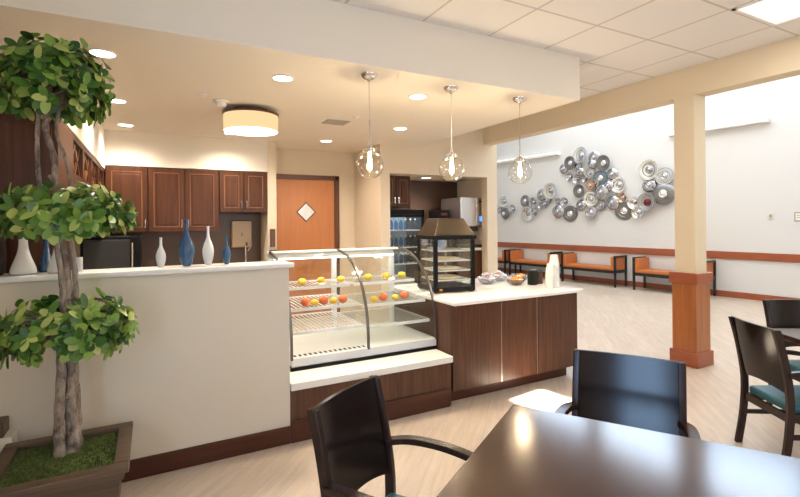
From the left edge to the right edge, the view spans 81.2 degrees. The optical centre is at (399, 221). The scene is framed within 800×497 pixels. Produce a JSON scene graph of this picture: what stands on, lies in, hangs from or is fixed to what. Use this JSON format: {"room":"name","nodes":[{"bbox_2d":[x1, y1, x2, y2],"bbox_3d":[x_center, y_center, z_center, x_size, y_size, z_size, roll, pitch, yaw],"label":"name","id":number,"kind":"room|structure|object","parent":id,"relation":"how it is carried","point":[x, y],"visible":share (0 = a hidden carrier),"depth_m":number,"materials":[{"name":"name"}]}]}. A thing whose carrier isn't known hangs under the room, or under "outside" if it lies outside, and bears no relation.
{"room":"eatery","nodes":[
{"label":"eatery","id":0,"kind":"room"},
{"bbox_2d":[0,260,293,459],"bbox_3d":[-1.688,0.929,2.898,2.038,1.270,0.240,0,0,-28],"label":"wall","id":1,"kind":"structure","parent":0,"point":[209,360],"depth_m":2.95,"materials":[{"name":"beige paint"}]},
{"bbox_2d":[0,236,6,275],"bbox_3d":[-2.271,0.149,2.579,0.150,0.300,0.150,0,0,-28],"label":"woven vase","id":2,"kind":"object","parent":1,"relation":"on","point":[3,255],"visible":0.75,"depth_m":2.59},
{"bbox_2d":[9,237,36,274],"bbox_3d":[-2.122,0.147,2.630,0.123,0.300,0.123,0,0,37],"label":"vase","id":3,"kind":"object","parent":1,"relation":"on","point":[23,263],"visible":0.68,"depth_m":2.60,"materials":[{"name":"white ceramic"}]},
{"bbox_2d":[38,239,50,271],"bbox_3d":[-2.095,0.144,2.763,0.076,0.306,0.076,0,0,-28],"label":"vase","id":4,"kind":"object","parent":1,"relation":"on","point":[45,258],"visible":0.48,"depth_m":2.74,"materials":[{"name":"blue ceramic"}]},
{"bbox_2d":[47,241,59,272],"bbox_3d":[-1.981,0.146,2.705,0.105,0.300,0.105,0,0,-25],"label":"vase","id":5,"kind":"object","parent":1,"relation":"on","point":[52,266],"visible":0.22,"depth_m":2.66,"materials":[{"name":"white ceramic"}]},
{"bbox_2d":[76,257,82,271],"bbox_3d":[-1.915,0.253,2.774,0.052,0.085,0.052,0,0,-28],"label":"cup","id":6,"kind":"object","parent":1,"relation":"on","point":[79,259],"visible":0.5,"depth_m":2.76,"materials":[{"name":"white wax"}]},
{"bbox_2d":[156,237,165,267],"bbox_3d":[-1.525,0.197,2.977,0.059,0.192,0.059,0,0,-28],"label":"vase","id":7,"kind":"object","parent":1,"relation":"on","point":[160,255],"visible":1,"depth_m":2.96,"materials":[{"name":"white ceramic"}]},
{"bbox_2d":[179,220,194,265],"bbox_3d":[-1.395,0.141,3.052,0.096,0.302,0.096,0,0,-28],"label":"vase","id":8,"kind":"object","parent":1,"relation":"on","point":[186,246],"visible":1,"depth_m":3.02,"materials":[{"name":"blue ceramic"}]},
{"bbox_2d":[202,226,213,264],"bbox_3d":[-1.280,0.160,3.114,0.073,0.261,0.073,0,0,-28],"label":"vase","id":9,"kind":"object","parent":1,"relation":"on","point":[208,249],"visible":1,"depth_m":3.09,"materials":[{"name":"white ceramic"}]},
{"bbox_2d":[222,236,230,263],"bbox_3d":[-1.177,0.194,3.168,0.056,0.191,0.056,0,0,-28],"label":"vase","id":10,"kind":"object","parent":1,"relation":"on","point":[226,254],"visible":1,"depth_m":3.15,"materials":[{"name":"blue ceramic"}]},
{"bbox_2d":[121,388,449,482],"bbox_3d":[-1.060,1.484,3.123,3.350,0.150,0.020,0,0,-28],"label":"baseboard","id":11,"kind":"structure","parent":1,"relation":"attached to","point":[298,430],"depth_m":3.14,"materials":[{"name":"brown wood"}]},
{"bbox_2d":[67,116,267,172],"bbox_3d":[-2.587,-0.913,5.204,2.650,0.498,3.230,0,0,-28],"label":"wall","id":12,"kind":"structure","parent":0,"point":[108,147],"depth_m":6.17,"materials":[{"name":"paint"}]},
{"bbox_2d":[74,148,456,313],"bbox_3d":[-1.655,0.197,7.617,6.550,2.733,0.200,0,0,-28],"label":"wall","id":13,"kind":"structure","parent":0,"point":[288,161],"depth_m":7.92,"materials":[{"name":"beige paint"}]},
{"bbox_2d":[105,166,147,232],"bbox_3d":[-3.588,-0.283,6.152,0.467,0.845,0.548,0,0,-28],"label":"upper cabinet","id":14,"kind":"object","parent":13,"relation":"attached to","point":[132,182],"visible":0.76,"depth_m":5.97,"materials":[{"name":"brown wood"}]},
{"bbox_2d":[148,167,218,231],"bbox_3d":[-2.998,-0.288,6.467,0.864,0.845,0.548,0,0,-28],"label":"upper cabinet","id":15,"kind":"object","parent":13,"relation":"attached to","point":[175,196],"visible":0.97,"depth_m":6.25,"materials":[{"name":"brown wood"}]},
{"bbox_2d":[110,213,260,266],"bbox_3d":[-3.040,0.700,6.768,2.000,1.750,0.030,0,0,-28],"label":"backsplash","id":16,"kind":"structure","parent":13,"relation":"attached to","point":[171,241],"depth_m":6.84,"materials":[{"name":"tile"}]},
{"bbox_2d":[230,220,251,247],"bbox_3d":[-2.391,0.184,7.032,0.300,0.414,0.124,0,0,-28],"label":"dispenser","id":17,"kind":"object","parent":16,"relation":"attached to","point":[240,230],"visible":0.91,"depth_m":6.98,"materials":[{"name":"beige plastic"}]},
{"bbox_2d":[219,170,266,212],"bbox_3d":[-2.324,-0.423,6.827,0.657,0.585,0.548,0,0,-28],"label":"upper cabinet","id":18,"kind":"object","parent":13,"relation":"attached to","point":[239,191],"visible":0.97,"depth_m":6.61,"materials":[{"name":"brown wood"}]},
{"bbox_2d":[276,174,339,318],"bbox_3d":[-1.518,0.403,7.570,1.134,2.320,0.050,0,0,-28],"label":"door","id":19,"kind":"structure","parent":13,"relation":"in","point":[307,205],"depth_m":7.59,"materials":[{"name":"brown wood"}]},
{"bbox_2d":[261,141,276,260],"bbox_3d":[-1.987,0.200,7.043,0.125,2.733,0.540,0,0,-28],"label":"wall","id":20,"kind":"structure","parent":0,"point":[269,219],"depth_m":6.81,"materials":[{"name":"beige paint"}]},
{"bbox_2d":[270,229,276,250],"bbox_3d":[-1.837,0.305,6.766,0.095,0.400,0.090,0,0,-28],"label":"wall phone","id":21,"kind":"object","parent":20,"relation":"attached to","point":[272,231],"visible":0.7,"depth_m":6.76,"materials":[{"name":"brown plastic"}]},
{"bbox_2d":[0,0,579,152],"bbox_3d":[-1.416,-1.385,5.383,4.890,0.427,4.380,0,0,-28],"label":"soffit","id":22,"kind":"structure","parent":0,"point":[170,52],"depth_m":3.84,"materials":[{"name":"paint"}]},
{"bbox_2d":[87,48,118,58],"bbox_3d":[-2.055,-1.162,3.227,0.190,0.008,0.190,0,0,-28],"label":"recessed light","id":23,"kind":"object","parent":22,"relation":"attached to","point":[102,53],"visible":0.86,"depth_m":3.22,"materials":[{"name":"plastic"}]},
{"bbox_2d":[112,98,127,103],"bbox_3d":[-2.712,-1.157,4.469,0.190,0.008,0.190,0,0,-28],"label":"recessed light","id":24,"kind":"object","parent":22,"relation":"attached to","point":[116,100],"visible":0.6,"depth_m":4.49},
{"bbox_2d":[116,123,134,126],"bbox_3d":[-3.272,-1.152,5.570,0.190,0.008,0.190,0,0,-28],"label":"recessed light","id":25,"kind":"object","parent":22,"relation":"attached to","point":[118,124],"visible":1,"depth_m":5.57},
{"bbox_2d":[213,99,228,107],"bbox_3d":[-1.733,-1.141,4.521,0.150,0.055,0.150,0,0,-28],"label":"smoke detector","id":26,"kind":"object","parent":22,"relation":"attached to","point":[221,103],"visible":1,"depth_m":4.48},
{"bbox_2d":[222,106,278,135],"bbox_3d":[-1.559,-1.056,4.891,0.564,0.228,0.564,0,0,-28],"label":"lamp","id":27,"kind":"object","parent":22,"relation":"attached to","point":[239,120],"visible":1,"depth_m":4.69,"materials":[{"name":"beige fabric"}]},
{"bbox_2d":[224,126,277,135],"bbox_3d":[-1.558,-0.948,4.891,0.536,0.012,0.536,0,0,-28],"label":"diffuser","id":28,"kind":"object","parent":27,"relation":"attached to","point":[236,130],"depth_m":4.83,"materials":[{"name":"plastic"}]},
{"bbox_2d":[271,74,294,81],"bbox_3d":[-0.957,-1.171,3.813,0.190,0.008,0.190,0,0,-28],"label":"recessed light","id":29,"kind":"object","parent":22,"relation":"attached to","point":[279,77],"visible":1,"depth_m":3.81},
{"bbox_2d":[322,119,350,125],"bbox_3d":[-0.755,-1.170,5.510,0.280,0.014,0.240,0,0,-28],"label":"air vent","id":30,"kind":"object","parent":22,"relation":"attached to","point":[328,121],"visible":1,"depth_m":5.48,"materials":[{"name":"grey metal"}]},
{"bbox_2d":[356,71,383,178],"bbox_3d":[-0.245,-0.761,3.732,0.224,0.840,0.224,0,0,-28],"label":"pendant lamp","id":31,"kind":"object","parent":22,"relation":"hanging from","point":[367,75],"visible":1,"depth_m":3.71,"materials":[{"name":"glass"}]},
{"bbox_2d":[408,94,427,99],"bbox_3d":[0.168,-1.180,4.414,0.190,0.008,0.190,0,0,-28],"label":"recessed light","id":32,"kind":"object","parent":22,"relation":"attached to","point":[413,96],"visible":1,"depth_m":4.40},
{"bbox_2d":[439,85,464,181],"bbox_3d":[0.453,-0.769,4.113,0.224,0.835,0.224,0,0,-28],"label":"pendant lamp","id":33,"kind":"object","parent":22,"relation":"hanging from","point":[450,89],"visible":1,"depth_m":4.09,"materials":[{"name":"glass"}]},
{"bbox_2d":[508,96,531,183],"bbox_3d":[1.153,-0.778,4.496,0.224,0.830,0.224,0,0,-28],"label":"pendant lamp","id":34,"kind":"object","parent":22,"relation":"hanging from","point":[518,99],"visible":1,"depth_m":4.48,"materials":[{"name":"glass"}]},
{"bbox_2d":[354,128,497,321],"bbox_3d":[-0.864,-1.393,10.534,2.256,5.900,6.610,0,0,-28],"label":"wall","id":35,"kind":"structure","parent":0,"point":[371,196],"depth_m":7.65,"materials":[{"name":"beige paint"}]},
{"bbox_2d":[390,176,409,208],"bbox_3d":[-0.214,-0.491,7.869,0.540,0.515,0.718,0,0,-28],"label":"upper cabinet","id":36,"kind":"object","parent":35,"relation":"attached to","point":[399,185],"visible":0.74,"depth_m":7.62,"materials":[{"name":"brown wood"}]},
{"bbox_2d":[390,174,480,181],"bbox_3d":[0.427,-0.784,8.149,1.960,0.060,0.870,0,0,-28],"label":"ceiling","id":37,"kind":"structure","parent":0,"point":[412,177],"depth_m":8.20,"materials":[{"name":"beige paint"}]},
{"bbox_2d":[120,272,799,496],"bbox_3d":[2.646,1.578,6.960,13.800,0.100,16.600,0,0,-28],"label":"floor","id":38,"kind":"structure","parent":0,"point":[622,319],"depth_m":3.70,"materials":[{"name":"brown wood"}]},
{"bbox_2d":[0,416,17,451],"bbox_3d":[-2.284,1.313,2.405,0.475,0.512,0.120,0,0,-28],"label":"wooden crate","id":39,"kind":"object","parent":38,"relation":"on","point":[7,436],"visible":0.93,"depth_m":2.47,"materials":[{"name":"wood"}]},
{"bbox_2d":[0,416,8,437],"bbox_3d":[-2.302,1.097,2.397,0.440,0.080,0.114,0,0,-28],"label":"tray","id":40,"kind":"object","parent":39,"relation":"on","point":[4,420],"depth_m":2.48,"materials":[{"name":"brown wood"}]},
{"bbox_2d":[0,112,73,272],"bbox_3d":[-2.531,0.454,3.003,0.645,2.235,0.675,0,0,-28],"label":"tall cabinet","id":41,"kind":"object","parent":38,"relation":"on","point":[17,137],"visible":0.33,"depth_m":2.79,"materials":[{"name":"brown wood"}]},
{"bbox_2d":[0,31,139,496],"bbox_3d":[-1.719,0.304,2.354,0.720,2.520,0.665,0,0,-28],"label":"potted tree","id":42,"kind":"object","parent":38,"relation":"on","point":[44,79],"visible":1,"depth_m":2.28,"materials":[{"name":"green plant"}]},
{"bbox_2d":[290,363,450,421],"bbox_3d":[-0.442,1.371,4.117,1.363,0.365,1.150,0,0,-28],"label":"base cabinet","id":43,"kind":"object","parent":38,"relation":"on","point":[403,384],"visible":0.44,"depth_m":3.68,"materials":[{"name":"brown wood"}]},
{"bbox_2d":[290,349,452,390],"bbox_3d":[-0.434,1.161,4.108,1.370,0.055,1.175,0,0,-28],"label":"stone slab","id":44,"kind":"object","parent":43,"relation":"on","point":[322,376],"visible":0.45,"depth_m":3.62,"materials":[{"name":"white stone"}]},
{"bbox_2d":[267,246,437,371],"bbox_3d":[-0.450,0.694,4.212,1.312,0.880,0.858,0,0,-28],"label":"display case","id":45,"kind":"object","parent":44,"relation":"on","point":[334,345],"visible":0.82,"depth_m":4.14,"materials":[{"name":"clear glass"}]},
{"bbox_2d":[297,278,305,284],"bbox_3d":[-0.856,0.523,4.075,0.078,0.056,0.067,0,0,-28],"label":"lemon","id":46,"kind":"object","parent":45,"relation":"in","point":[301,281],"visible":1,"depth_m":4.05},
{"bbox_2d":[301,297,310,306],"bbox_3d":[-0.772,0.657,3.819,0.080,0.072,0.079,0,0,-28],"label":"apple","id":47,"kind":"object","parent":45,"relation":"in","point":[305,301],"visible":1,"depth_m":3.79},
{"bbox_2d":[311,299,318,305],"bbox_3d":[-0.704,0.667,3.855,0.069,0.051,0.061,0,0,-28],"label":"lemon","id":48,"kind":"object","parent":45,"relation":"in","point":[314,302],"visible":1,"depth_m":3.83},
{"bbox_2d":[289,278,349,290],"bbox_3d":[-0.806,0.563,4.186,0.602,0.024,0.430,0,0,-28],"label":"shelf","id":49,"kind":"object","parent":45,"relation":"attached to","point":[334,280],"depth_m":4.09,"materials":[{"name":"white metal"}]},
{"bbox_2d":[319,296,328,304],"bbox_3d":[-0.635,0.656,3.892,0.080,0.072,0.079,0,0,-28],"label":"apple","id":50,"kind":"object","parent":45,"relation":"in","point":[323,300],"visible":1,"depth_m":3.86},
{"bbox_2d":[289,293,358,311],"bbox_3d":[-0.759,0.704,4.100,0.602,0.024,0.625,0,0,-28],"label":"shelf","id":51,"kind":"object","parent":45,"relation":"attached to","point":[334,295],"depth_m":3.93,"materials":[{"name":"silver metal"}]},
{"bbox_2d":[293,311,362,335],"bbox_3d":[-0.740,0.872,4.067,0.602,0.024,0.700,0,0,-28],"label":"shelf","id":52,"kind":"object","parent":45,"relation":"attached to","point":[358,325],"depth_m":3.95,"materials":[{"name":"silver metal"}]},
{"bbox_2d":[338,294,347,302],"bbox_3d":[-0.485,0.655,3.972,0.080,0.072,0.079,0,0,-28],"label":"apple","id":53,"kind":"object","parent":45,"relation":"in","point":[342,298],"visible":1,"depth_m":3.94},
{"bbox_2d":[344,274,414,285],"bbox_3d":[-0.238,0.558,4.489,0.625,0.024,0.430,0,0,-28],"label":"shelf","id":54,"kind":"object","parent":45,"relation":"attached to","point":[406,279],"depth_m":4.40,"materials":[{"name":"clear glass"}]},
{"bbox_2d":[379,293,387,300],"bbox_3d":[-0.149,0.670,4.151,0.080,0.072,0.079,0,0,-28],"label":"apple","id":55,"kind":"object","parent":45,"relation":"on","point":[383,296],"visible":1,"depth_m":4.12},
{"bbox_2d":[338,307,429,328],"bbox_3d":[-0.172,0.889,4.370,0.625,0.024,0.700,0,0,-28],"label":"shelf","id":56,"kind":"object","parent":45,"relation":"attached to","point":[391,310],"depth_m":4.30,"materials":[{"name":"clear glass"}]},
{"bbox_2d":[345,290,424,307],"bbox_3d":[-0.191,0.722,4.403,0.625,0.024,0.625,0,0,-28],"label":"shelf","id":57,"kind":"object","parent":45,"relation":"attached to","point":[417,299],"depth_m":4.27,"materials":[{"name":"clear glass"}]},
{"bbox_2d":[400,291,408,298],"bbox_3d":[0.040,0.669,4.252,0.080,0.072,0.079,0,0,-28],"label":"apple","id":58,"kind":"object","parent":45,"relation":"on","point":[404,295],"visible":1,"depth_m":4.22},
{"bbox_2d":[306,375,472,496],"bbox_3d":[0.016,1.114,1.746,0.572,0.872,0.514,0,0,30],"label":"dining chair","id":59,"kind":"object","parent":38,"relation":"on","point":[352,440],"visible":0.9,"depth_m":1.88,"materials":[{"name":"brown wood"}]},
{"bbox_2d":[390,209,424,284],"bbox_3d":[-0.042,0.675,7.830,0.720,1.750,0.640,0,0,-28],"label":"cooler","id":60,"kind":"object","parent":38,"relation":"on","point":[403,262],"visible":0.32,"depth_m":8.04,"materials":[{"name":"black metal"}]},
{"bbox_2d":[390,245,416,247],"bbox_3d":[-0.053,0.423,7.848,0.620,0.015,0.500,0,0,-28],"label":"shelf","id":61,"kind":"object","parent":60,"relation":"attached to","point":[403,246],"depth_m":7.83,"materials":[{"name":"white metal"}]},
{"bbox_2d":[394,282,414,284],"bbox_3d":[-0.048,1.043,7.848,0.620,0.015,0.500,0,0,-28],"label":"shelf","id":62,"kind":"object","parent":60,"relation":"attached to","point":[398,283],"depth_m":7.82,"materials":[{"name":"white metal"}]},
{"bbox_2d":[390,229,419,230],"bbox_3d":[-0.056,0.143,7.848,0.620,0.015,0.500,0,0,-28],"label":"shelf","id":63,"kind":"object","parent":60,"relation":"attached to","point":[390,229],"depth_m":7.78,"materials":[{"name":"white metal"}]},
{"bbox_2d":[394,261,416,264],"bbox_3d":[-0.051,0.693,7.848,0.620,0.015,0.500,0,0,-28],"label":"shelf","id":64,"kind":"object","parent":60,"relation":"attached to","point":[395,262],"depth_m":7.83,"materials":[{"name":"white metal"}]},
{"bbox_2d":[427,250,481,281],"bbox_3d":[1.003,1.022,8.443,0.685,1.040,0.800,0,0,-28],"label":"base cabinet","id":65,"kind":"object","parent":38,"relation":"on","point":[478,253],"visible":0.06,"depth_m":8.16,"materials":[{"name":"brown wood"}]},
{"bbox_2d":[427,247,481,249],"bbox_3d":[0.996,0.479,8.439,0.698,0.045,0.835,0,0,-28],"label":"countertop","id":66,"kind":"structure","parent":65,"relation":"on","point":[477,248],"depth_m":8.18,"materials":[{"name":"white stone"}]},
{"bbox_2d":[429,210,448,246],"bbox_3d":[0.704,0.124,8.441,0.180,0.670,0.408,0,0,-28],"label":"coffee brewer","id":67,"kind":"object","parent":66,"relation":"on","point":[432,213],"visible":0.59,"depth_m":8.29,"materials":[{"name":"black plastic"}]},
{"bbox_2d":[441,197,481,247],"bbox_3d":[1.115,0.016,8.423,0.478,0.880,0.648,0,0,-28],"label":"machine","id":68,"kind":"object","parent":66,"relation":"on","point":[468,208],"visible":0.56,"depth_m":8.19,"materials":[{"name":"silver metal"}]},
{"bbox_2d":[449,244,481,247],"bbox_3d":[1.133,0.431,8.396,0.440,0.050,0.550,0,0,-28],"label":"drip tray","id":69,"kind":"object","parent":68,"relation":"on","point":[450,245],"depth_m":8.20,"materials":[{"name":"black plastic"}]},
{"bbox_2d":[394,290,576,400],"bbox_3d":[0.832,1.125,4.803,1.495,0.836,1.160,0,0,-28],"label":"base cabinet","id":70,"kind":"object","parent":38,"relation":"on","point":[493,346],"visible":0.52,"depth_m":4.25,"materials":[{"name":"brown wood"}]},
{"bbox_2d":[388,277,583,305],"bbox_3d":[0.847,0.690,4.812,1.559,0.034,1.242,0,0,-28],"label":"countertop","id":71,"kind":"structure","parent":70,"relation":"on","point":[499,290],"depth_m":4.47,"materials":[{"name":"white stone"}]},
{"bbox_2d":[416,218,476,293],"bbox_3d":[0.452,0.321,4.650,0.456,0.710,0.456,0,0,-20],"label":"food warmer","id":72,"kind":"object","parent":71,"relation":"on","point":[435,229],"visible":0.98,"depth_m":4.52,"materials":[{"name":"black metal"}]},
{"bbox_2d":[527,269,537,284],"bbox_3d":[1.412,0.587,4.968,0.104,0.162,0.104,0,0,-28],"label":"canister","id":73,"kind":"object","parent":71,"relation":"on","point":[532,274],"visible":1,"depth_m":4.92,"materials":[{"name":"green plastic"}]},
{"bbox_2d":[537,270,542,283],"bbox_3d":[1.506,0.595,5.046,0.076,0.145,0.076,0,0,-28],"label":"holder","id":74,"kind":"object","parent":71,"relation":"on","point":[540,274],"visible":0.78,"depth_m":5.01,"materials":[{"name":"brown plastic"}]},
{"bbox_2d":[498,249,516,273],"bbox_3d":[2.812,1.166,14.181,0.490,0.722,1.460,0,0,-34],"label":"bench","id":75,"kind":"object","parent":38,"relation":"on","point":[504,259],"visible":0.3,"depth_m":13.52,"materials":[{"name":"leather"}]},
{"bbox_2d":[509,249,562,278],"bbox_3d":[3.715,1.158,12.861,0.490,0.722,1.460,0,0,-34],"label":"bench","id":76,"kind":"object","parent":38,"relation":"on","point":[516,255],"visible":0.68,"depth_m":12.96,"materials":[{"name":"leather"}]},
{"bbox_2d":[561,252,626,287],"bbox_3d":[4.712,1.150,11.405,0.490,0.722,1.460,0,0,-34],"label":"bench","id":77,"kind":"object","parent":38,"relation":"on","point":[618,264],"visible":1,"depth_m":11.16,"materials":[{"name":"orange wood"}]},
{"bbox_2d":[437,405,799,496],"bbox_3d":[0.798,1.168,1.309,1.250,0.750,0.970,0,0,30],"label":"dining table","id":78,"kind":"object","parent":38,"relation":"on","point":[529,452],"visible":1,"depth_m":1.52,"materials":[{"name":"brown wood"}]},
{"bbox_2d":[555,349,700,439],"bbox_3d":[1.008,1.106,2.105,0.592,0.872,0.572,0,0,30],"label":"dining chair","id":79,"kind":"object","parent":38,"relation":"on","point":[648,393],"visible":0.47,"depth_m":2.30,"materials":[{"name":"brown wood"}]},
{"bbox_2d":[632,256,715,295],"bbox_3d":[5.760,1.141,9.874,0.490,0.722,1.460,0,0,-34],"label":"bench","id":80,"kind":"object","parent":38,"relation":"on","point":[640,265],"visible":0.7,"depth_m":10.14,"materials":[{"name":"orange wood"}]},
{"bbox_2d":[728,316,799,456],"bbox_3d":[2.567,1.093,3.031,0.572,0.872,0.514,0,0,3],"label":"dining chair","id":81,"kind":"object","parent":38,"relation":"on","point":[762,354],"visible":0.94,"depth_m":3.00,"materials":[{"name":"brown wood"}]},
{"bbox_2d":[762,299,799,404],"bbox_3d":[3.249,1.087,3.630,0.514,0.872,0.572,0,0,3],"label":"dining chair","id":82,"kind":"object","parent":38,"relation":"on","point":[779,313],"visible":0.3,"depth_m":3.87,"materials":[{"name":"brown wood"}]},
{"bbox_2d":[772,328,799,344],"bbox_3d":[3.182,1.149,2.831,1.100,0.750,1.100,0,0,3],"label":"dining table","id":83,"kind":"object","parent":38,"relation":"on","point":[789,334],"visible":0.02,"depth_m":3.23,"materials":[{"name":"brown wood"}]},
{"bbox_3d":[-2.880,1.144,6.472,1.996,0.860,0.640,0,0,-28],"label":"base cabinet","id":84,"kind":"object","parent":38,"relation":"on","visible":0},
{"bbox_3d":[-2.882,0.694,6.467,1.996,0.040,0.650,0,0,-28],"label":"countertop","id":85,"kind":"structure","parent":84,"relation":"on","visible":0},
{"bbox_2d":[245,242,250,261],"bbox_3d":[-2.254,0.482,6.836,0.105,0.372,0.168,0,0,-2],"label":"faucet","id":86,"kind":"object","parent":85,"relation":"on","point":[246,243],"visible":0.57,"depth_m":6.88,"materials":[{"name":"silver metal"}]},
{"bbox_3d":[-3.271,1.147,4.427,0.660,0.860,2.500,0,0,-28],"label":"base cabinet","id":87,"kind":"object","parent":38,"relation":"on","visible":0},
{"bbox_3d":[-3.449,0.698,4.719,0.649,0.039,3.180,0,0,-28],"label":"countertop","id":88,"kind":"structure","parent":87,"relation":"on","visible":0},
{"bbox_2d":[80,235,141,269],"bbox_3d":[-3.635,0.430,5.914,0.630,0.500,0.640,0,0,-28],"label":"microwave","id":89,"kind":"object","parent":88,"relation":"on","point":[114,251],"visible":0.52,"depth_m":5.66,"materials":[{"name":"plastic"}]},
{"bbox_2d":[331,0,799,98],"bbox_3d":[0.981,-1.658,2.373,6.290,0.080,9.650,0,0,-28],"label":"ceiling","id":90,"kind":"structure","parent":0,"point":[617,43],"depth_m":3.91,"materials":[{"name":"tile"}]},
{"bbox_2d":[732,0,799,25],"bbox_3d":[3.134,-1.630,3.162,0.640,0.012,1.295,0,0,-28],"label":"ceiling light panel","id":91,"kind":"object","parent":90,"relation":"attached to","point":[771,12],"visible":1,"depth_m":3.60,"materials":[{"name":"plastic"}]},
{"bbox_2d":[752,0,799,20],"bbox_3d":[3.168,-1.630,3.160,0.380,0.004,1.210,0,0,-28],"label":"diffuser","id":92,"kind":"object","parent":91,"relation":"attached to","point":[778,10],"depth_m":3.59,"materials":[{"name":"plastic"}]},
{"bbox_2d":[483,35,799,144],"bbox_3d":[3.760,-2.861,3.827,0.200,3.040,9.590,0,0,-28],"label":"beam","id":93,"kind":"structure","parent":0,"point":[778,60],"depth_m":5.17,"materials":[{"name":"paint"}]},
{"bbox_2d":[497,75,799,297],"bbox_3d":[6.593,-1.455,9.271,0.150,5.900,17.100,0,0,-34],"label":"wall","id":94,"kind":"structure","parent":0,"point":[753,171],"depth_m":9.57,"materials":[{"name":"white paint"}]},
{"bbox_2d":[497,158,515,163],"bbox_3d":[3.103,-1.808,13.576,0.564,0.095,1.061,0,0,-34],"label":"wall lamp","id":95,"kind":"object","parent":94,"relation":"attached to","point":[507,160],"depth_m":13.97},
{"bbox_2d":[523,152,560,159],"bbox_3d":[3.806,-1.814,12.562,0.577,0.095,1.372,0,0,-34],"label":"wall lamp","id":96,"kind":"object","parent":94,"relation":"attached to","point":[533,157],"depth_m":12.82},
{"bbox_2d":[497,147,674,221],"bbox_3d":[4.432,-0.945,12.169,0.214,1.906,5.225,0,0,-34],"label":"wall sculpture","id":97,"kind":"object","parent":94,"relation":"attached to","point":[663,193],"visible":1,"depth_m":11.48,"materials":[{"name":"metal"}]},
{"bbox_2d":[497,242,799,262],"bbox_3d":[6.452,0.666,9.344,0.030,0.150,16.400,0,0,-34],"label":"chair rail","id":98,"kind":"object","parent":94,"relation":"attached to","point":[794,258],"visible":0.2,"depth_m":10.47,"materials":[{"name":"brown wood"}]},
{"bbox_2d":[498,267,799,300],"bbox_3d":[6.463,1.437,9.348,0.018,0.120,16.400,0,0,-34],"label":"baseboard","id":99,"kind":"structure","parent":94,"relation":"attached to","point":[751,296],"depth_m":10.43,"materials":[{"name":"brown wood"}]},
{"bbox_2d":[705,117,769,131],"bbox_3d":[6.358,-1.885,8.869,0.602,0.095,1.205,0,0,-34],"label":"wall lamp","id":100,"kind":"object","parent":94,"relation":"attached to","point":[738,124],"depth_m":9.01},
{"bbox_2d":[794,212,799,220],"bbox_3d":[7.139,-0.089,8.341,0.018,0.170,0.150,0,0,-34],"label":"notice","id":101,"kind":"object","parent":94,"relation":"attached to","point":[796,214],"visible":1,"depth_m":8.37,"materials":[{"name":"white plastic"}]},
{"bbox_2d":[669,94,713,368],"bbox_3d":[3.124,0.094,5.022,0.300,2.860,0.300,0,0,-28],"label":"column","id":102,"kind":"structure","parent":0,"point":[690,279],"depth_m":4.94,"materials":[{"name":"paint"}]},
{"bbox_3d":[-2.104,-0.013,1.371,0.120,3.160,10.800,0,0,-28],"label":"wall","id":103,"kind":"structure","parent":0,"visible":0},
{"bbox_2d":[73,134,104,199],"bbox_3d":[-3.327,-0.260,4.488,0.651,0.795,2.670,0,0,-28],"label":"upper cabinet","id":104,"kind":"object","parent":103,"relation":"attached to","point":[87,170],"visible":0.18,"depth_m":4.33,"materials":[{"name":"brown wood"}]},
{"bbox_3d":[1.590,0.527,4.813,0.106,0.111,0.106,0,0,-28],"label":"paper cup","id":105,"kind":"object","parent":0,"visible":0},
{"bbox_3d":[1.590,0.515,4.813,0.106,0.111,0.106,0,0,-28],"label":"paper cup","id":106,"kind":"object","parent":105,"relation":"on","visible":0},
{"bbox_3d":[1.590,0.503,4.813,0.106,0.111,0.106,0,0,-28],"label":"paper cup","id":107,"kind":"object","parent":106,"relation":"on","visible":0},
{"bbox_3d":[1.589,0.491,4.813,0.106,0.111,0.106,0,0,-28],"label":"paper cup","id":108,"kind":"object","parent":107,"relation":"on","visible":0},
{"bbox_3d":[1.589,0.479,4.813,0.106,0.111,0.106,0,0,-28],"label":"paper cup","id":109,"kind":"object","parent":108,"relation":"on","visible":0},
{"bbox_3d":[1.589,0.467,4.813,0.106,0.111,0.106,0,0,-28],"label":"paper cup","id":110,"kind":"object","parent":109,"relation":"on","visible":0},
{"bbox_3d":[1.589,0.455,4.813,0.106,0.111,0.106,0,0,-28],"label":"paper cup","id":111,"kind":"object","parent":110,"relation":"on","visible":0},
{"bbox_3d":[1.589,0.443,4.813,0.106,0.111,0.106,0,0,-28],"label":"paper cup","id":112,"kind":"object","parent":111,"relation":"on","visible":0},
{"bbox_3d":[1.589,0.431,4.813,0.106,0.111,0.106,0,0,-28],"label":"paper cup","id":113,"kind":"object","parent":112,"relation":"on","visible":0},
{"bbox_3d":[1.589,0.419,4.813,0.106,0.111,0.106,0,0,-28],"label":"paper cup","id":114,"kind":"object","parent":113,"relation":"on","visible":0},
{"bbox_3d":[1.589,0.407,4.813,0.106,0.111,0.106,0,0,-28],"label":"paper cup","id":115,"kind":"object","parent":114,"relation":"on","visible":0},
{"bbox_2d":[549,254,558,265],"bbox_3d":[1.589,0.395,4.813,0.106,0.111,0.106,0,0,-28],"label":"paper cup","id":116,"kind":"object","parent":115,"relation":"on","point":[554,259],"visible":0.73,"depth_m":4.78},
{"bbox_3d":[1.525,0.528,4.722,0.106,0.111,0.106,0,0,-28],"label":"paper cup","id":117,"kind":"object","parent":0,"visible":0},
{"bbox_3d":[1.525,0.516,4.722,0.106,0.111,0.106,0,0,-28],"label":"paper cup","id":118,"kind":"object","parent":117,"relation":"on","visible":0},
{"bbox_3d":[1.525,0.504,4.722,0.106,0.111,0.106,0,0,-28],"label":"paper cup","id":119,"kind":"object","parent":118,"relation":"on","visible":0},
{"bbox_3d":[1.525,0.492,4.722,0.106,0.111,0.106,0,0,-28],"label":"paper cup","id":120,"kind":"object","parent":119,"relation":"on","visible":0},
{"bbox_2d":[545,263,555,274],"bbox_3d":[1.525,0.480,4.722,0.106,0.111,0.106,0,0,-28],"label":"paper cup","id":121,"kind":"object","parent":120,"relation":"on","point":[550,268],"visible":1,"depth_m":4.69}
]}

